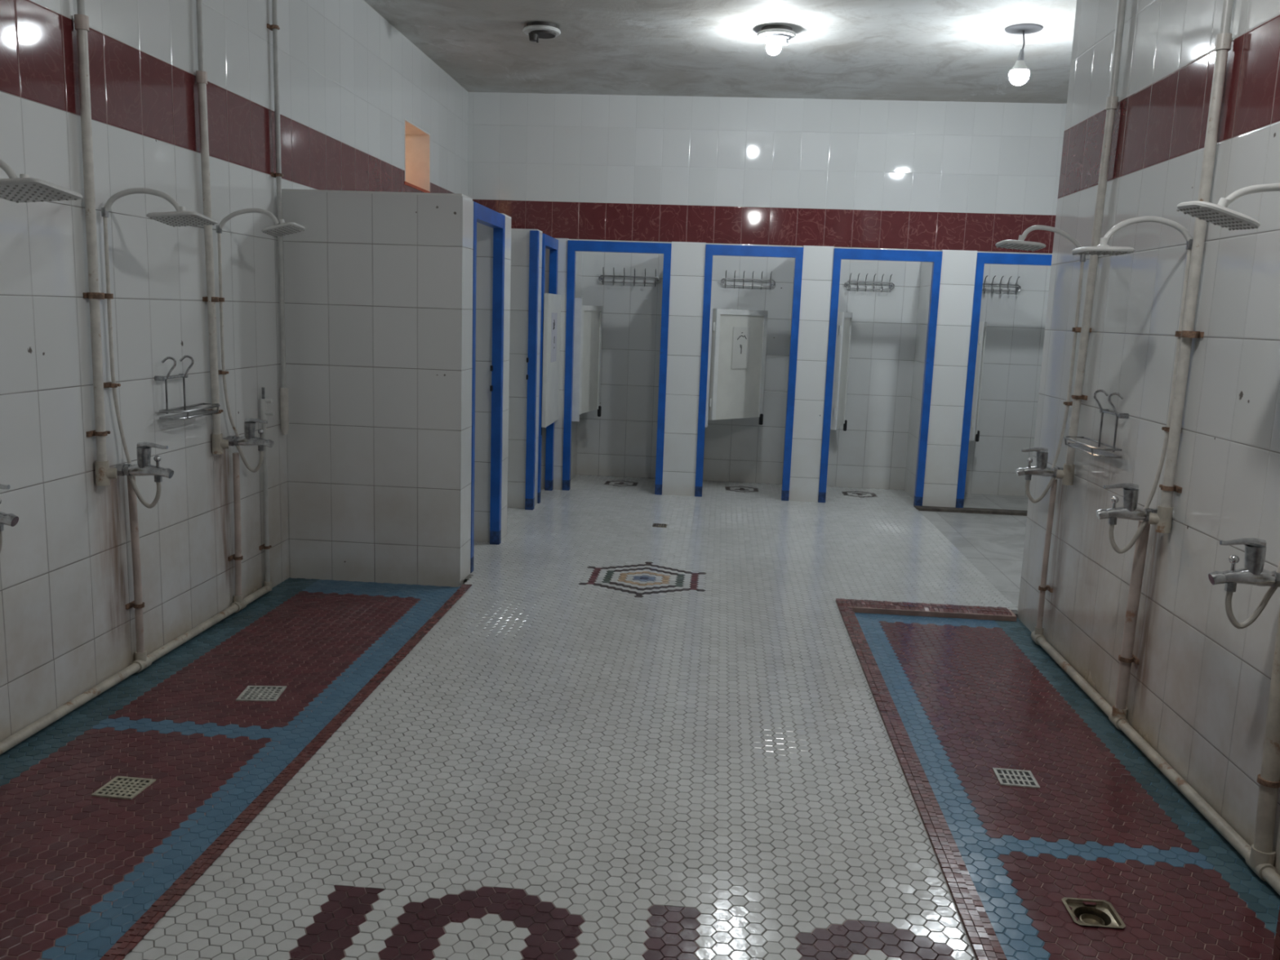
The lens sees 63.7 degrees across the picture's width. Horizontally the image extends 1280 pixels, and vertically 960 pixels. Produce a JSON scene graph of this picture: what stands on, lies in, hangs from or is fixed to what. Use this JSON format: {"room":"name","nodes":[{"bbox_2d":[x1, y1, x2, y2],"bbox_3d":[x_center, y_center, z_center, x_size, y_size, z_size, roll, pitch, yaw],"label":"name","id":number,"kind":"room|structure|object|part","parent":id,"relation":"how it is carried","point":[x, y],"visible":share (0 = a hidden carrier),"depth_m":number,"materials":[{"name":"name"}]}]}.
{"room":"communal shower room","nodes":[
{"label":"communal shower room","id":0,"kind":"room"},
{"bbox_2d":[0,0,468,741],"bbox_3d":[-2.262,-0.735,3.164,0.200,3.590,13.700,3,9,4],"label":"wall","id":1,"kind":"structure","parent":0,"point":[349,80],"depth_m":4.38,"materials":[{"name":"tile"}]},
{"bbox_2d":[0,484,18,552],"bbox_3d":[-2.066,0.133,3.236,0.226,0.270,0.054,3,9,4],"label":"mixer","id":2,"kind":"object","parent":1,"relation":"attached to","point":[9,519],"visible":1,"depth_m":3.22,"materials":[{"name":"silver metal"}]},
{"bbox_3d":[-2.028,0.018,3.215,0.121,0.034,0.032,3,9,4],"label":"lever","id":3,"kind":"part","parent":2,"relation":"part of","materials":[{"name":"silver metal"}]},
{"bbox_3d":[-1.972,0.125,3.228,0.039,0.042,0.039,3,9,4],"label":"spout","id":4,"kind":"part","parent":2,"relation":"part of","materials":[{"name":"silver metal"}]},
{"bbox_2d":[0,159,83,203],"bbox_3d":[-1.939,-0.434,3.085,0.485,1.077,0.224,3,9,4],"label":"shower","id":5,"kind":"object","parent":2,"relation":"attached to","point":[24,188],"visible":1,"depth_m":2.99,"materials":[{"name":"silver metal"}]},
{"bbox_3d":[-1.973,-0.919,3.010,0.327,0.098,0.021,3,9,4],"label":"arm","id":6,"kind":"part","parent":5,"relation":"part of","materials":[{"name":"white plastic"}]},
{"bbox_2d":[74,0,117,485],"bbox_3d":[-2.045,-1.299,3.820,0.084,2.673,0.090,3,9,4],"label":"supply pipe","id":7,"kind":"object","parent":1,"relation":"attached to","point":[104,473],"visible":1,"depth_m":3.88,"materials":[{"name":"white metal"}]},
{"bbox_2d":[0,452,270,755],"bbox_3d":[-2.183,0.553,3.283,0.060,0.845,4.540,3,9,4],"label":"pipe","id":8,"kind":"object","parent":1,"relation":"attached to","point":[143,660],"visible":0.98,"depth_m":4.31,"materials":[{"name":"grey metal"}]},
{"bbox_2d":[115,441,173,508],"bbox_3d":[-1.991,-0.019,4.151,0.226,0.270,0.054,3,9,4],"label":"mixer","id":9,"kind":"object","parent":1,"relation":"attached to","point":[143,467],"visible":0.99,"depth_m":4.13,"materials":[{"name":"silver metal"}]},
{"bbox_3d":[-1.954,-0.134,4.130,0.121,0.034,0.032,3,9,4],"label":"lever","id":10,"kind":"part","parent":9,"relation":"part of","materials":[{"name":"silver metal"}]},
{"bbox_3d":[-1.939,-0.074,4.138,0.027,0.050,0.027,3,9,4],"label":"diverter knob","id":11,"kind":"part","parent":9,"relation":"part of","materials":[{"name":"silver metal"}]},
{"bbox_3d":[-1.898,-0.027,4.142,0.039,0.042,0.039,3,9,4],"label":"spout","id":12,"kind":"part","parent":9,"relation":"part of","materials":[{"name":"silver metal"}]},
{"bbox_2d":[82,187,217,463],"bbox_3d":[-1.885,-0.581,4.005,0.443,1.076,0.207,3,9,4],"label":"shower","id":13,"kind":"object","parent":1,"relation":"attached to","point":[181,217],"visible":0.98,"depth_m":3.95,"materials":[{"name":"silver metal"}]},
{"bbox_3d":[-1.904,-1.066,3.936,0.318,0.098,0.021,3,9,4],"label":"arm","id":14,"kind":"part","parent":13,"relation":"part of","materials":[{"name":"white plastic"}]},
{"bbox_2d":[154,355,220,419],"bbox_3d":[-2.009,-0.421,4.601,0.124,0.267,0.398,3,9,4],"label":"rack","id":15,"kind":"object","parent":1,"relation":"attached to","point":[197,412],"visible":1,"depth_m":4.56,"materials":[{"name":"silver metal"}]},
{"bbox_2d":[159,403,220,419],"bbox_3d":[-2.005,-0.309,4.619,0.109,0.039,0.398,3,9,4],"label":"basket","id":16,"kind":"object","parent":15,"relation":"on","point":[197,412],"depth_m":4.58,"materials":[{"name":"silver metal"}]},
{"bbox_2d":[195,0,228,454],"bbox_3d":[-1.972,-1.443,4.723,0.084,2.673,0.105,3,9,4],"label":"supply pipe","id":17,"kind":"object","parent":1,"relation":"attached to","point":[219,444],"visible":0.84,"depth_m":4.75,"materials":[{"name":"white metal"}]},
{"bbox_2d":[226,417,274,472],"bbox_3d":[-1.916,-0.171,5.076,0.226,0.270,0.054,3,9,4],"label":"mixer","id":18,"kind":"object","parent":1,"relation":"attached to","point":[249,439],"visible":1,"depth_m":5.05,"materials":[{"name":"silver metal"}]},
{"bbox_3d":[-1.884,-0.286,5.054,0.110,0.034,0.032,3,9,4],"label":"lever","id":19,"kind":"part","parent":18,"relation":"part of","materials":[{"name":"silver metal"}]},
{"bbox_3d":[-1.863,-0.226,5.062,0.027,0.050,0.027,3,9,4],"label":"diverter knob","id":20,"kind":"part","parent":18,"relation":"part of","materials":[{"name":"silver metal"}]},
{"bbox_3d":[-1.823,-0.179,5.067,0.039,0.042,0.039,3,9,4],"label":"spout","id":21,"kind":"part","parent":18,"relation":"part of","materials":[{"name":"silver metal"}]},
{"bbox_2d":[202,208,305,436],"bbox_3d":[-1.819,-0.731,4.893,0.429,1.093,0.192,3,9,4],"label":"shower","id":22,"kind":"object","parent":1,"relation":"attached to","point":[281,228],"visible":0.98,"depth_m":4.85,"materials":[{"name":"silver metal"}]},
{"bbox_3d":[-1.837,-1.222,4.830,0.304,0.106,0.021,3,9,4],"label":"arm","id":23,"kind":"part","parent":22,"relation":"part of","materials":[{"name":"white plastic"}]},
{"bbox_2d":[258,386,275,591],"bbox_3d":[-1.985,0.057,5.493,0.085,1.100,0.060,3,9,4],"label":"pipe","id":24,"kind":"object","parent":1,"relation":"attached to","point":[264,412],"visible":0.96,"depth_m":5.49,"materials":[{"name":"white plastic"}]},
{"bbox_3d":[-1.980,-0.452,5.412,0.017,0.070,0.017,-1,10,-18],"label":"valve stem","id":25,"kind":"part","parent":24,"relation":"part of","materials":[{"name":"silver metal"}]},
{"bbox_2d":[266,0,288,435],"bbox_3d":[-1.926,-1.566,5.479,0.052,2.670,0.072,3,9,4],"label":"supply pipe","id":26,"kind":"object","parent":1,"relation":"attached to","point":[284,407],"visible":1,"depth_m":5.50,"materials":[{"name":"white metal"}]},
{"bbox_2d":[404,118,430,192],"bbox_3d":[-1.822,-2.499,7.993,0.204,0.472,0.670,3,9,4],"label":"window","id":27,"kind":"structure","parent":1,"relation":"in","point":[416,140],"depth_m":8.30,"materials":[{"name":"orange glass"}]},
{"bbox_2d":[281,188,473,586],"bbox_3d":[-1.475,-0.489,5.842,1.000,2.200,0.244,3,9,4],"label":"wall shower partition","id":28,"kind":"structure","parent":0,"point":[378,286],"depth_m":5.72,"materials":[{"name":"tile"}]},
{"bbox_2d":[474,213,511,542],"bbox_3d":[-1.394,-0.660,6.911,0.988,2.200,0.270,3,9,4],"label":"wall","id":29,"kind":"structure","parent":0,"point":[484,274],"depth_m":6.79,"materials":[{"name":"tile"}]},
{"bbox_2d":[470,201,505,573],"bbox_3d":[-0.963,-0.568,6.333,0.067,2.135,0.826,3,9,4],"label":"door frame","id":30,"kind":"structure","parent":29,"relation":"attached to","point":[482,215],"depth_m":6.61,"materials":[{"name":"blue paint"}]},
{"bbox_3d":[-0.989,-0.553,5.949,0.062,2.045,0.061,3,9,4],"label":"frame post","id":31,"kind":"part","parent":30,"relation":"part of","materials":[{"name":"blue paint"}]},
{"bbox_3d":[-0.928,-0.673,6.702,0.062,2.045,0.061,3,9,4],"label":"frame post","id":32,"kind":"part","parent":30,"relation":"part of","materials":[{"name":"blue paint"}]},
{"bbox_2d":[506,228,542,508],"bbox_3d":[-1.297,-0.851,8.107,0.988,2.200,0.220,3,9,4],"label":"wall","id":33,"kind":"structure","parent":0,"point":[520,237],"depth_m":7.98,"materials":[{"name":"tile"}]},
{"bbox_2d":[524,230,539,510],"bbox_3d":[-0.834,-0.822,7.918,0.067,2.135,0.085,3,9,4],"label":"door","id":34,"kind":"structure","parent":33,"relation":"in","point":[531,359],"depth_m":7.90,"materials":[{"name":"blue paint"}]},
{"bbox_2d":[537,233,560,503],"bbox_3d":[-0.765,-0.916,8.514,0.098,2.135,0.686,3,9,4],"label":"door","id":35,"kind":"structure","parent":33,"relation":"in","point":[548,404],"depth_m":8.37,"materials":[{"name":"blue paint"}]},
{"bbox_3d":[-0.806,-0.912,8.201,0.062,2.045,0.061,3,9,4],"label":"frame post","id":36,"kind":"part","parent":35,"relation":"part of","materials":[{"name":"blue paint"}]},
{"bbox_3d":[-0.756,-1.011,8.816,0.062,2.045,0.061,3,9,4],"label":"frame post","id":37,"kind":"part","parent":35,"relation":"part of","materials":[{"name":"blue paint"}]},
{"bbox_2d":[551,312,557,362],"bbox_3d":[-0.704,-1.171,8.460,0.007,0.400,0.270,3,9,4],"label":"paper notice","id":38,"kind":"object","parent":35,"relation":"attached to","point":[554,315],"visible":1,"depth_m":8.45,"materials":[{"name":"white paper"}]},
{"bbox_2d":[541,238,582,489],"bbox_3d":[-1.149,-1.044,9.329,1.085,2.200,0.890,3,9,4],"label":"wall","id":39,"kind":"structure","parent":0,"point":[562,242],"depth_m":8.94,"materials":[{"name":"tile"}]},
{"bbox_2d":[0,474,1279,959],"bbox_3d":[1.258,1.164,3.183,7.051,0.121,13.301,3,9,4],"label":"floor","id":40,"kind":"structure","parent":0,"point":[627,737],"depth_m":3.53,"materials":[{"name":"white tile"}]},
{"bbox_2d":[91,775,155,799],"bbox_3d":[-1.669,0.996,3.332,0.141,0.007,0.141,3,9,4],"label":"floor drain","id":41,"kind":"object","parent":40,"relation":"on","point":[120,787],"visible":1,"depth_m":3.33,"materials":[{"name":"silver metal"}]},
{"bbox_2d":[235,685,286,701],"bbox_3d":[-1.531,0.865,4.168,0.156,0.007,0.156,1,9,-4],"label":"floor drain","id":42,"kind":"object","parent":40,"relation":"on","point":[251,693],"visible":1,"depth_m":4.16,"materials":[{"name":"white metal"}]},
{"bbox_2d":[99,584,471,959],"bbox_3d":[-1.175,1.010,3.398,0.055,0.068,4.985,3,9,4],"label":"kerb","id":43,"kind":"object","parent":40,"relation":"on","point":[136,932],"visible":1,"depth_m":3.17,"materials":[{"name":"tile"}]},
{"bbox_2d":[652,523,666,527],"bbox_3d":[0.148,0.338,7.644,0.104,0.007,0.104,3,9,4],"label":"floor drain","id":44,"kind":"object","parent":40,"relation":"on","point":[656,525],"visible":1,"depth_m":7.64,"materials":[{"name":"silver metal"}]},
{"bbox_2d":[662,241,706,496],"bbox_3d":[0.405,-0.971,9.214,0.285,2.200,0.890,3,9,4],"label":"pier","id":45,"kind":"object","parent":40,"relation":"on","point":[687,259],"visible":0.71,"depth_m":8.77,"materials":[{"name":"tile"}]},
{"bbox_2d":[562,240,671,494],"bbox_3d":[-0.181,-0.999,9.148,0.873,2.135,0.697,3,9,4],"label":"door","id":46,"kind":"structure","parent":45,"relation":"attached to","point":[583,322],"depth_m":8.87,"materials":[{"name":"blue paint"}]},
{"bbox_3d":[-0.609,-1.013,8.860,0.061,2.045,0.067,3,9,4],"label":"frame post","id":47,"kind":"part","parent":46,"relation":"part of","materials":[{"name":"blue paint"}]},
{"bbox_3d":[-0.459,-1.081,9.206,0.052,0.940,0.600,4,10,14],"label":"moulding","id":48,"kind":"part","parent":46,"relation":"part of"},
{"bbox_3d":[0.200,-0.975,8.800,0.061,2.045,0.067,3,9,4],"label":"frame post","id":49,"kind":"part","parent":46,"relation":"part of","materials":[{"name":"blue paint"}]},
{"bbox_2d":[788,245,834,502],"bbox_3d":[1.478,-0.921,9.135,0.250,2.200,0.890,3,9,4],"label":"pier","id":50,"kind":"object","parent":40,"relation":"on","point":[818,260],"visible":0.71,"depth_m":8.69,"materials":[{"name":"tile"}]},
{"bbox_2d":[694,244,803,501],"bbox_3d":[0.939,-0.939,9.021,0.808,2.135,0.607,3,9,4],"label":"door","id":51,"kind":"structure","parent":50,"relation":"attached to","point":[726,392],"depth_m":8.85,"materials":[{"name":"blue paint"}]},
{"bbox_3d":[0.546,-0.958,8.775,0.061,2.045,0.067,3,9,4],"label":"frame post","id":52,"kind":"part","parent":51,"relation":"part of","materials":[{"name":"blue paint"}]},
{"bbox_3d":[0.865,-1.016,9.059,0.660,0.950,0.052,-6,12,-42],"label":"moulding","id":53,"kind":"part","parent":51,"relation":"part of","materials":[{"name":"white plastic"}]},
{"bbox_2d":[731,327,750,368],"bbox_3d":[0.886,-1.156,9.018,0.220,0.360,0.007,-6,12,-42],"label":"paper notice","id":54,"kind":"object","parent":51,"relation":"attached to","point":[741,335],"visible":1,"depth_m":9.02,"materials":[{"name":"white paper"}]},
{"bbox_3d":[1.291,-0.923,8.720,0.061,2.045,0.067,3,9,4],"label":"frame post","id":55,"kind":"part","parent":51,"relation":"part of","materials":[{"name":"blue paint"}]},
{"bbox_2d":[817,248,942,506],"bbox_3d":[2.035,-0.899,9.011,0.878,2.135,0.751,3,9,4],"label":"door","id":56,"kind":"structure","parent":50,"relation":"attached to","point":[842,328],"depth_m":8.67,"materials":[{"name":"blue paint"}]},
{"bbox_3d":[1.602,-0.908,8.697,0.061,2.045,0.067,3,9,4],"label":"frame post","id":57,"kind":"part","parent":56,"relation":"part of","materials":[{"name":"blue paint"}]},
{"bbox_3d":[1.776,-0.971,9.069,0.052,1.000,0.660,5,10,17],"label":"moulding","id":58,"kind":"part","parent":56,"relation":"part of","materials":[{"name":"white plastic"}]},
{"bbox_3d":[2.416,-0.870,8.637,0.061,2.045,0.067,3,9,4],"label":"frame post","id":59,"kind":"part","parent":56,"relation":"part of","materials":[{"name":"blue paint"}]},
{"bbox_2d":[835,598,1017,959],"bbox_3d":[1.368,1.118,3.248,0.954,0.079,5.060,3,9,4],"label":"kerb","id":60,"kind":"object","parent":40,"relation":"on","point":[984,943],"visible":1,"depth_m":3.63,"materials":[{"name":"tile"}]},
{"bbox_2d":[903,249,977,507],"bbox_3d":[2.619,-0.867,9.052,0.280,2.200,0.890,3,9,4],"label":"pier","id":61,"kind":"object","parent":40,"relation":"on","point":[957,275],"visible":0.68,"depth_m":8.65,"materials":[{"name":"tile"}]},
{"bbox_2d":[955,252,1052,507],"bbox_3d":[3.186,-0.841,8.904,0.873,2.135,0.705,3,9,4],"label":"door","id":62,"kind":"structure","parent":61,"relation":"attached to","point":[978,329],"depth_m":8.60,"materials":[{"name":"blue paint"}]},
{"bbox_3d":[2.758,-0.854,8.612,0.061,2.045,0.067,3,9,4],"label":"frame post","id":63,"kind":"part","parent":62,"relation":"part of","materials":[{"name":"blue paint"}]},
{"bbox_3d":[2.939,-0.872,8.967,0.052,1.000,0.620,5,10,20],"label":"moulding","id":64,"kind":"part","parent":62,"relation":"part of","materials":[{"name":"white plastic"}]},
{"bbox_2d":[914,505,1027,515],"bbox_3d":[3.784,0.308,8.647,2.900,0.032,0.130,3,9,4],"label":"threshold","id":65,"kind":"object","parent":40,"relation":"on","point":[952,509],"visible":0.21,"depth_m":8.67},
{"bbox_2d":[992,767,1039,788],"bbox_3d":[1.326,1.052,3.634,0.136,0.007,0.136,3,9,4],"label":"floor drain","id":66,"kind":"object","parent":40,"relation":"on","point":[1007,777],"visible":1,"depth_m":3.63,"materials":[{"name":"white metal"}]},
{"bbox_2d":[1061,897,1125,928],"bbox_3d":[1.235,1.208,2.815,0.134,0.056,0.134,3,9,4],"label":"floor drain","id":67,"kind":"object","parent":40,"relation":"in","point":[1103,913],"visible":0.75,"depth_m":2.84,"materials":[{"name":"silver metal"}]},
{"bbox_2d":[1079,913,1104,924],"bbox_3d":[1.235,1.217,2.817,0.064,0.032,0.064,3,9,4],"label":"cup","id":68,"kind":"object","parent":67,"relation":"on","point":[1084,918],"depth_m":2.83,"materials":[{"name":"metal"}]},
{"bbox_2d":[1271,906,1279,959],"bbox_3d":[1.600,1.032,2.198,0.398,0.580,0.143,3,9,4],"label":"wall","id":69,"kind":"structure","parent":40,"relation":"on","point":[1276,953],"depth_m":2.27,"materials":[{"name":"tile"}]},
{"bbox_2d":[363,0,1076,103],"bbox_3d":[1.399,-2.410,2.600,7.420,0.150,13.700,3,9,4],"label":"ceiling","id":70,"kind":"structure","parent":0,"point":[958,51],"depth_m":7.49,"materials":[{"name":"paint"}]},
{"bbox_2d":[522,21,560,43],"bbox_3d":[-0.680,-3.084,7.131,0.264,0.118,0.264,3,9,4],"label":"ceiling lamp","id":71,"kind":"object","parent":70,"relation":"attached to","point":[535,30],"visible":1,"depth_m":7.06,"materials":[{"name":"white plastic"}]},
{"bbox_2d":[528,32,537,41],"bbox_3d":[-0.738,-3.061,7.119,0.066,0.045,0.068,3,9,4],"label":"socket","id":72,"kind":"object","parent":71,"relation":"attached to","point":[533,37],"depth_m":7.10,"materials":[{"name":"black plastic"}]},
{"bbox_2d":[756,24,795,55],"bbox_3d":[0.927,-2.981,7.017,0.264,0.174,0.264,3,9,4],"label":"ceiling lamp","id":73,"kind":"object","parent":70,"relation":"attached to","point":[775,34],"visible":1,"depth_m":6.96,"materials":[{"name":"white plastic"}]},
{"bbox_3d":[0.910,-2.941,7.005,0.104,0.099,0.104,3,9,4],"label":"bulb","id":74,"kind":"part","parent":73,"relation":"part of","materials":[{"name":"white glass"}]},
{"bbox_2d":[782,38,788,44],"bbox_3d":[0.987,-2.981,7.002,0.043,0.034,0.044,3,9,4],"label":"socket","id":75,"kind":"object","parent":73,"relation":"attached to","point":[784,41],"depth_m":6.99,"materials":[{"name":"white plastic"}]},
{"bbox_2d":[1004,23,1043,85],"bbox_3d":[2.523,-2.798,6.815,0.240,0.359,0.240,3,9,4],"label":"hanging bulb","id":76,"kind":"object","parent":70,"relation":"hanging from","point":[1019,74],"visible":1,"depth_m":6.79,"materials":[{"name":"white glass"}]},
{"bbox_3d":[2.515,-2.666,6.837,0.132,0.091,0.132,3,9,4],"label":"bulb","id":77,"kind":"part","parent":76,"relation":"part of","materials":[{"name":"white glass"}]},
{"bbox_2d":[1017,48,1023,60],"bbox_3d":[2.520,-2.796,6.816,0.052,0.106,0.052,3,9,4],"label":"socket","id":78,"kind":"object","parent":76,"relation":"attached to","point":[1020,57],"depth_m":6.80,"materials":[{"name":"grey plastic"}]},
{"bbox_3d":[2.532,-2.901,6.798,0.022,0.132,0.012,3,9,4],"label":"cord","id":79,"kind":"part","parent":76,"relation":"part of","materials":[{"name":"grey plastic"}]},
{"bbox_3d":[2.529,-2.969,6.788,0.240,0.014,0.240,3,9,4],"label":"ceiling plate","id":80,"kind":"part","parent":76,"relation":"part of","materials":[{"name":"white plastic"}]},
{"bbox_2d":[467,92,1066,496],"bbox_3d":[1.873,-1.627,9.544,7.420,3.590,0.200,3,9,4],"label":"wall","id":81,"kind":"structure","parent":0,"point":[846,174],"depth_m":9.40,"materials":[{"name":"tile"}]},
{"bbox_2d":[598,266,660,286],"bbox_3d":[-0.098,-1.874,9.509,0.575,0.163,0.106,3,9,4],"label":"hook rail","id":82,"kind":"object","parent":81,"relation":"attached to","point":[603,275],"visible":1,"depth_m":9.52,"materials":[{"name":"silver metal"}]},
{"bbox_3d":[-0.097,-1.855,9.536,0.575,0.067,0.011,3,9,4],"label":"rail","id":83,"kind":"part","parent":82,"relation":"part of","materials":[{"name":"silver metal"}]},
{"bbox_2d":[720,270,775,289],"bbox_3d":[0.990,-1.831,9.427,0.500,0.163,0.106,3,9,4],"label":"hook rail","id":84,"kind":"object","parent":81,"relation":"attached to","point":[726,278],"visible":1,"depth_m":9.44,"materials":[{"name":"silver metal"}]},
{"bbox_3d":[0.992,-1.813,9.454,0.500,0.067,0.011,3,9,4],"label":"rail","id":85,"kind":"part","parent":84,"relation":"part of","materials":[{"name":"silver metal"}]},
{"bbox_2d":[844,272,894,292],"bbox_3d":[2.087,-1.790,9.345,0.450,0.163,0.106,3,9,4],"label":"hook rail","id":86,"kind":"object","parent":81,"relation":"attached to","point":[849,281],"visible":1,"depth_m":9.36,"materials":[{"name":"silver metal"}]},
{"bbox_3d":[2.088,-1.771,9.372,0.450,0.067,0.011,3,9,4],"label":"rail","id":87,"kind":"part","parent":86,"relation":"part of","materials":[{"name":"silver metal"}]},
{"bbox_2d":[982,275,1021,294],"bbox_3d":[3.208,-1.753,9.260,0.440,0.163,0.106,3,9,4],"label":"hook rail","id":88,"kind":"object","parent":81,"relation":"attached to","point":[992,291],"visible":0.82,"depth_m":9.27,"materials":[{"name":"silver metal"}]},
{"bbox_3d":[3.209,-1.734,9.287,0.440,0.067,0.011,3,9,4],"label":"rail","id":89,"kind":"part","parent":88,"relation":"part of","materials":[{"name":"silver metal"}]},
{"bbox_2d":[1017,0,1279,875],"bbox_3d":[1.850,-0.195,0.733,0.200,3.590,9.400,3,9,4],"label":"wall","id":90,"kind":"structure","parent":0,"point":[1199,687],"depth_m":3.85,"materials":[{"name":"tile"}]},
{"bbox_2d":[1015,447,1063,502],"bbox_3d":[1.920,-0.022,4.951,0.226,0.270,0.054,3,9,4],"label":"mixer","id":91,"kind":"object","parent":90,"relation":"attached to","point":[1041,469],"visible":0.98,"depth_m":4.93,"materials":[{"name":"silver metal"}]},
{"bbox_3d":[1.827,-0.039,4.956,0.039,0.042,0.039,3,9,4],"label":"spout","id":92,"kind":"part","parent":91,"relation":"part of","materials":[{"name":"silver metal"}]},
{"bbox_3d":[1.871,-0.082,4.945,0.027,0.050,0.027,3,9,4],"label":"diverter knob","id":93,"kind":"part","parent":91,"relation":"part of","materials":[{"name":"silver metal"}]},
{"bbox_3d":[1.890,-0.140,4.934,0.121,0.034,0.032,3,9,4],"label":"lever","id":94,"kind":"part","parent":91,"relation":"part of","materials":[{"name":"silver metal"}]},
{"bbox_2d":[995,225,1091,467],"bbox_3d":[1.860,-0.616,4.846,0.422,1.135,0.210,3,9,4],"label":"shower","id":95,"kind":"object","parent":90,"relation":"attached to","point":[1020,244],"visible":0.97,"depth_m":4.78,"materials":[{"name":"silver metal"}]},
{"bbox_3d":[1.920,-1.102,4.768,0.313,0.147,0.021,3,9,4],"label":"arm","id":96,"kind":"part","parent":95,"relation":"part of","materials":[{"name":"white plastic"}]},
{"bbox_2d":[1056,0,1126,485],"bbox_3d":[2.058,-1.289,4.617,0.096,2.663,0.138,-2,10,-23],"label":"supply pipe","id":97,"kind":"object","parent":90,"relation":"attached to","point":[1067,474],"visible":1,"depth_m":4.61,"materials":[{"name":"white metal"}]},
{"bbox_2d":[1063,389,1128,457],"bbox_3d":[1.964,-0.258,4.452,0.124,0.267,0.468,3,9,4],"label":"rack","id":98,"kind":"object","parent":90,"relation":"attached to","point":[1095,451],"visible":1,"depth_m":4.38,"materials":[{"name":"silver metal"}]},
{"bbox_2d":[1063,435,1122,457],"bbox_3d":[1.952,-0.146,4.471,0.109,0.039,0.468,3,9,4],"label":"basket","id":99,"kind":"object","parent":98,"relation":"on","point":[1095,451],"depth_m":4.41,"materials":[{"name":"silver metal"}]},
{"bbox_2d":[1095,483,1157,553],"bbox_3d":[1.833,0.145,3.877,0.226,0.270,0.054,3,9,4],"label":"mixer","id":100,"kind":"object","parent":90,"relation":"attached to","point":[1130,510],"visible":0.97,"depth_m":3.86,"materials":[{"name":"silver metal"}]},
{"bbox_3d":[1.740,0.129,3.882,0.039,0.042,0.039,3,9,4],"label":"spout","id":101,"kind":"part","parent":100,"relation":"part of","materials":[{"name":"silver metal"}]},
{"bbox_3d":[1.784,0.086,3.872,0.027,0.050,0.027,3,9,4],"label":"diverter knob","id":102,"kind":"part","parent":100,"relation":"part of","materials":[{"name":"silver metal"}]},
{"bbox_3d":[1.803,0.027,3.861,0.121,0.034,0.032,3,9,4],"label":"lever","id":103,"kind":"part","parent":100,"relation":"part of","materials":[{"name":"silver metal"}]},
{"bbox_2d":[1071,216,1204,509],"bbox_3d":[1.766,-0.409,3.745,0.428,1.074,0.202,3,9,4],"label":"shower","id":104,"kind":"object","parent":90,"relation":"attached to","point":[1103,248],"visible":0.91,"depth_m":3.68,"materials":[{"name":"silver metal"}]},
{"bbox_3d":[1.815,-0.889,3.673,0.323,0.103,0.021,3,9,4],"label":"arm","id":105,"kind":"part","parent":104,"relation":"part of","materials":[{"name":"white plastic"}]},
{"bbox_2d":[1031,478,1279,895],"bbox_3d":[1.835,0.742,2.951,0.071,0.856,4.470,3,9,4],"label":"pipe","id":106,"kind":"object","parent":90,"relation":"attached to","point":[1260,857],"visible":0.98,"depth_m":3.52,"materials":[{"name":"grey metal"}]},
{"bbox_2d":[1148,0,1233,533],"bbox_3d":[1.961,-1.123,3.582,0.084,2.665,0.090,3,9,4],"label":"supply pipe","id":107,"kind":"object","parent":90,"relation":"attached to","point":[1162,519],"visible":1,"depth_m":3.63,"materials":[{"name":"white metal"}]},
{"bbox_2d":[1176,182,1279,573],"bbox_3d":[1.679,-0.263,2.830,0.454,1.074,0.202,3,9,4],"label":"shower","id":108,"kind":"object","parent":90,"relation":"attached to","point":[1220,215],"visible":1,"depth_m":2.75,"materials":[{"name":"silver metal"}]},
{"bbox_3d":[1.728,-0.746,2.758,0.346,0.094,0.021,3,9,4],"label":"arm","id":109,"kind":"part","parent":108,"relation":"part of","materials":[{"name":"white plastic"}]},
{"bbox_2d":[1208,537,1279,628],"bbox_3d":[1.759,0.300,2.973,0.226,0.270,0.054,3,9,4],"label":"mixer","id":110,"kind":"object","parent":90,"relation":"attached to","point":[1253,573],"visible":0.98,"depth_m":2.96,"materials":[{"name":"silver metal"}]},
{"bbox_3d":[1.667,0.283,2.978,0.039,0.042,0.039,3,9,4],"label":"spout","id":111,"kind":"part","parent":110,"relation":"part of","materials":[{"name":"silver metal"}]},
{"bbox_3d":[1.711,0.240,2.968,0.027,0.050,0.027,3,9,4],"label":"diverter knob","id":112,"kind":"part","parent":110,"relation":"part of","materials":[{"name":"silver metal"}]},
{"bbox_3d":[1.730,0.182,2.957,0.121,0.034,0.032,3,9,4],"label":"lever","id":113,"kind":"part","parent":110,"relation":"part of","materials":[{"name":"silver metal"}]}
]}

